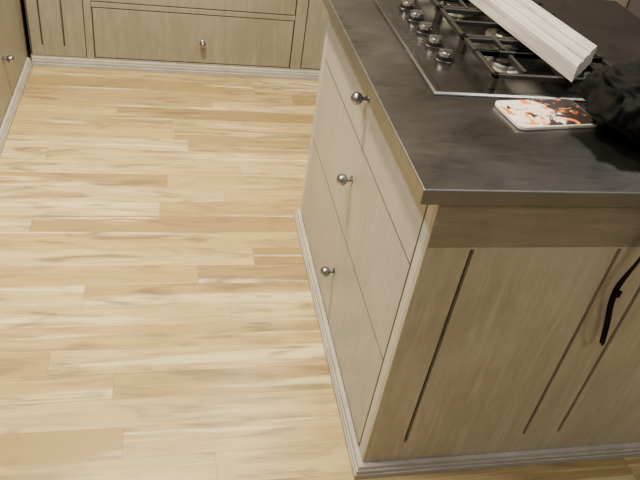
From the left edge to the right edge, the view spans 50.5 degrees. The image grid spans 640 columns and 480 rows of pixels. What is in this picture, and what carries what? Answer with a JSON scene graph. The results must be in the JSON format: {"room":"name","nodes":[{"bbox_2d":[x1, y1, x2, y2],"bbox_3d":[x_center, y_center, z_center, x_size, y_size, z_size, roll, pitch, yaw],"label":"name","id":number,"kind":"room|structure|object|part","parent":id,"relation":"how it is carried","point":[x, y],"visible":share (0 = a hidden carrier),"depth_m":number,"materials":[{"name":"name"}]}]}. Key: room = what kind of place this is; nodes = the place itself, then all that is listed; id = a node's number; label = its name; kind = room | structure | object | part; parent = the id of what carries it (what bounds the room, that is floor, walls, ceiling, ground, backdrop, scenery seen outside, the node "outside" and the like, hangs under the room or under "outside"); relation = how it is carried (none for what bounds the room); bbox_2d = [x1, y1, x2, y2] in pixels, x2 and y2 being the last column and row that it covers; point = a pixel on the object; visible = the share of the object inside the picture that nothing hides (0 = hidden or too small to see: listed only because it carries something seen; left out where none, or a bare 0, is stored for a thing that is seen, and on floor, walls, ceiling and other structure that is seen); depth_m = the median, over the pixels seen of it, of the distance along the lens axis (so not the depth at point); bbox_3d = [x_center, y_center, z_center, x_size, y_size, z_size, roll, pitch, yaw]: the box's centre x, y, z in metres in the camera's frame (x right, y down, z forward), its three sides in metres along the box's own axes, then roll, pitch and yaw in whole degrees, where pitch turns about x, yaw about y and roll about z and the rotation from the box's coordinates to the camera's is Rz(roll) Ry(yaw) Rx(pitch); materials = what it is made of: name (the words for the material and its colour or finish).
{"room":"kitchen","nodes":[
{"label":"kitchen","id":0,"kind":"room"},
{"bbox_2d":[0,53,639,479],"bbox_3d":[0.535,0.499,2.039,4.680,0.060,5.700,0,39,-12],"label":"floor","id":1,"kind":"structure","parent":0,"point":[158,319],"depth_m":2.17,"materials":[{"name":"brown wood"}]},
{"bbox_2d":[0,0,31,155],"bbox_3d":[-1.498,-0.737,2.386,0.651,0.900,2.700,0,39,-12],"label":"base cabinet","id":2,"kind":"object","parent":1,"relation":"on","point":[15,62],"visible":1,"depth_m":2.92,"materials":[{"name":"wood"}]},
{"bbox_3d":[-1.272,-0.740,2.775,0.044,0.032,0.032,0,39,-12],"label":"door knob","id":3,"kind":"part","parent":2,"relation":"part of","materials":[{"name":"silver metal"}]},
{"bbox_3d":[-1.181,-0.538,2.228,0.010,0.868,2.065,0,39,-12],"label":"frame","id":4,"kind":"part","parent":2,"relation":"part of","materials":[{"name":"paint"}]},
{"bbox_3d":[-1.220,-0.213,2.478,0.019,0.046,2.050,0,39,-12],"label":"plinth moulding","id":5,"kind":"part","parent":2,"relation":"part of","materials":[{"name":"paint"}]},
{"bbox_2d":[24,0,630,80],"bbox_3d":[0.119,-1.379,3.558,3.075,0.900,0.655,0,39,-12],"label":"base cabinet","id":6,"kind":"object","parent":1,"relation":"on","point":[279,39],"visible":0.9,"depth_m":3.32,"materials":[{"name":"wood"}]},
{"bbox_3d":[-1.206,-1.209,3.042,0.245,0.808,0.012,0,39,-12],"label":"panel door","id":7,"kind":"part","parent":6,"relation":"part of","materials":[{"name":"paint"}]},
{"bbox_3d":[0.154,-1.193,3.354,3.055,0.868,0.014,0,39,-12],"label":"frame","id":8,"kind":"part","parent":6,"relation":"part of","materials":[{"name":"paint"}]},
{"bbox_3d":[0.104,-0.864,3.595,3.049,0.046,0.019,0,39,-12],"label":"plinth moulding","id":9,"kind":"part","parent":6,"relation":"part of","materials":[{"name":"paint"}]},
{"bbox_3d":[-0.613,-0.993,3.350,0.956,0.243,0.012,0,39,-12],"label":"drawer","id":10,"kind":"part","parent":6,"relation":"part of","materials":[{"name":"paint"}]},
{"bbox_3d":[-0.575,-1.218,3.174,0.956,0.267,0.012,0,39,-12],"label":"drawer","id":11,"kind":"part","parent":6,"relation":"part of","materials":[{"name":"paint"}]},
{"bbox_3d":[-0.578,-0.965,3.343,0.032,0.032,0.044,0,39,-12],"label":"drawer knob","id":12,"kind":"part","parent":6,"relation":"part of","materials":[{"name":"silver metal"}]},
{"bbox_3d":[0.792,-1.215,3.478,1.715,0.807,0.012,0,39,-12],"label":"drawer","id":13,"kind":"part","parent":6,"relation":"part of","materials":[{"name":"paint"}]},
{"bbox_2d":[293,0,639,478],"bbox_3d":[0.527,-0.094,2.008,1.027,0.900,1.142,0,39,-12],"label":"kitchen island","id":14,"kind":"object","parent":1,"relation":"on","point":[463,264],"visible":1,"depth_m":1.56,"materials":[{"name":"wood"}]},
{"bbox_3d":[0.021,0.095,2.024,0.044,0.032,0.032,0,39,-12],"label":"drawer knob","id":15,"kind":"part","parent":14,"relation":"part of","materials":[{"name":"silver metal"}]},
{"bbox_3d":[0.049,0.093,2.047,0.020,0.324,0.994,0,39,-12],"label":"drawer","id":16,"kind":"part","parent":14,"relation":"part of","materials":[{"name":"paint"}]},
{"bbox_3d":[0.065,-0.162,1.823,0.044,0.032,0.032,0,39,-12],"label":"drawer knob","id":17,"kind":"part","parent":14,"relation":"part of","materials":[{"name":"silver metal"}]},
{"bbox_3d":[0.097,-0.349,1.676,0.044,0.032,0.032,0,39,-12],"label":"drawer knob","id":18,"kind":"part","parent":14,"relation":"part of","materials":[{"name":"silver metal"}]},
{"bbox_3d":[0.090,-0.148,1.858,0.020,0.286,0.994,0,39,-12],"label":"drawer","id":19,"kind":"part","parent":14,"relation":"part of","materials":[{"name":"paint"}]},
{"bbox_3d":[0.077,-0.079,1.919,0.020,0.867,1.075,0,39,-12],"label":"frame","id":20,"kind":"part","parent":14,"relation":"part of","materials":[{"name":"paint"}]},
{"bbox_3d":[0.123,-0.336,1.710,0.020,0.189,0.994,0,39,-12],"label":"drawer","id":21,"kind":"part","parent":14,"relation":"part of","materials":[{"name":"paint"}]},
{"bbox_3d":[0.470,0.244,2.263,0.971,0.046,1.126,0,39,-12],"label":"plinth moulding","id":22,"kind":"part","parent":14,"relation":"part of","materials":[{"name":"paint"}]},
{"bbox_2d":[330,0,639,191],"bbox_3d":[0.585,-0.433,1.743,1.022,0.031,1.136,0,39,-12],"label":"island countertop","id":23,"kind":"structure","parent":14,"relation":"on","point":[451,142],"depth_m":1.41,"materials":[{"name":"grey stone"}]},
{"bbox_2d":[373,0,612,101],"bbox_3d":[0.448,-0.556,1.809,0.517,0.043,0.700,0,39,-12],"label":"gas cooktop","id":24,"kind":"object","parent":23,"relation":"in","point":[457,49],"visible":0.7,"depth_m":1.68,"materials":[{"name":"silver metal"}]},
{"bbox_3d":[0.248,-0.667,1.916,0.042,0.019,0.042,0,39,-12],"label":"control knob","id":25,"kind":"part","parent":24,"relation":"part of","materials":[{"name":"silver metal"}]},
{"bbox_3d":[0.263,-0.613,1.851,0.042,0.019,0.042,0,39,-12],"label":"control knob","id":26,"kind":"part","parent":24,"relation":"part of","materials":[{"name":"silver metal"}]},
{"bbox_3d":[0.277,-0.559,1.785,0.042,0.019,0.042,0,39,-12],"label":"control knob","id":27,"kind":"part","parent":24,"relation":"part of","materials":[{"name":"silver metal"}]},
{"bbox_3d":[0.292,-0.506,1.720,0.042,0.019,0.042,0,39,-12],"label":"control knob","id":28,"kind":"part","parent":24,"relation":"part of","materials":[{"name":"silver metal"}]},
{"bbox_3d":[0.306,-0.453,1.655,0.042,0.019,0.042,0,39,-12],"label":"control knob","id":29,"kind":"part","parent":24,"relation":"part of","materials":[{"name":"silver metal"}]},
{"bbox_3d":[0.388,-0.668,1.956,0.113,0.016,0.113,0,39,-12],"label":"burner","id":30,"kind":"part","parent":24,"relation":"part of","materials":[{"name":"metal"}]},
{"bbox_3d":[0.451,-0.433,1.670,0.092,0.016,0.092,0,39,-12],"label":"burner","id":31,"kind":"part","parent":24,"relation":"part of","materials":[{"name":"metal"}]},
{"bbox_3d":[0.522,-0.551,1.836,0.148,0.016,0.148,0,39,-12],"label":"burner","id":32,"kind":"part","parent":24,"relation":"part of","materials":[{"name":"metal"}]},
{"bbox_2d":[469,0,596,81],"bbox_3d":[0.508,-0.650,1.867,0.126,0.047,0.860,-5,40,-18],"label":"trim","id":33,"kind":"structure","parent":24,"relation":"on","point":[563,48],"depth_m":1.68,"materials":[{"name":"white wood"}]},
{"bbox_3d":[0.646,-0.433,1.713,0.113,0.016,0.113,0,39,-12],"label":"burner","id":34,"kind":"part","parent":24,"relation":"part of","materials":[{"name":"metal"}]},
{"bbox_2d":[495,99,597,129],"bbox_3d":[0.497,-0.277,1.492,0.205,0.009,0.120,-5,40,-19],"label":"smartphone","id":35,"kind":"object","parent":23,"relation":"on","point":[540,114],"visible":1,"depth_m":1.48,"materials":[{"name":"glass"},{"name":"metal"},{"name":"plastic"}]},
{"bbox_2d":[579,60,639,146],"bbox_3d":[0.872,-0.292,1.455,0.623,0.177,0.287,0,39,-12],"label":"bag","id":36,"kind":"object","parent":23,"relation":"on","point":[611,94],"visible":1,"depth_m":1.39,"materials":[{"name":"fabric"}]},
{"bbox_2d":[599,257,639,345],"bbox_3d":[0.687,0.059,1.441,0.137,0.424,0.031,-20,47,-33],"label":"strap","id":37,"kind":"object","parent":36,"relation":"attached to","point":[615,293],"visible":1,"depth_m":1.46,"materials":[{"name":"black fabric"}]},
{"bbox_3d":[0.624,0.261,1.605,0.952,0.867,0.012,0,39,-12],"label":"panel","id":38,"kind":"part","parent":14,"relation":"part of","materials":[{"name":"paint"}]},
{"bbox_2d":[627,0,639,17],"bbox_3d":[0.242,-2.291,3.357,4.680,2.600,0.100,0,39,-12],"label":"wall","id":39,"kind":"structure","parent":0,"point":[634,5],"depth_m":4.34,"materials":[{"name":"paint"}]}
]}

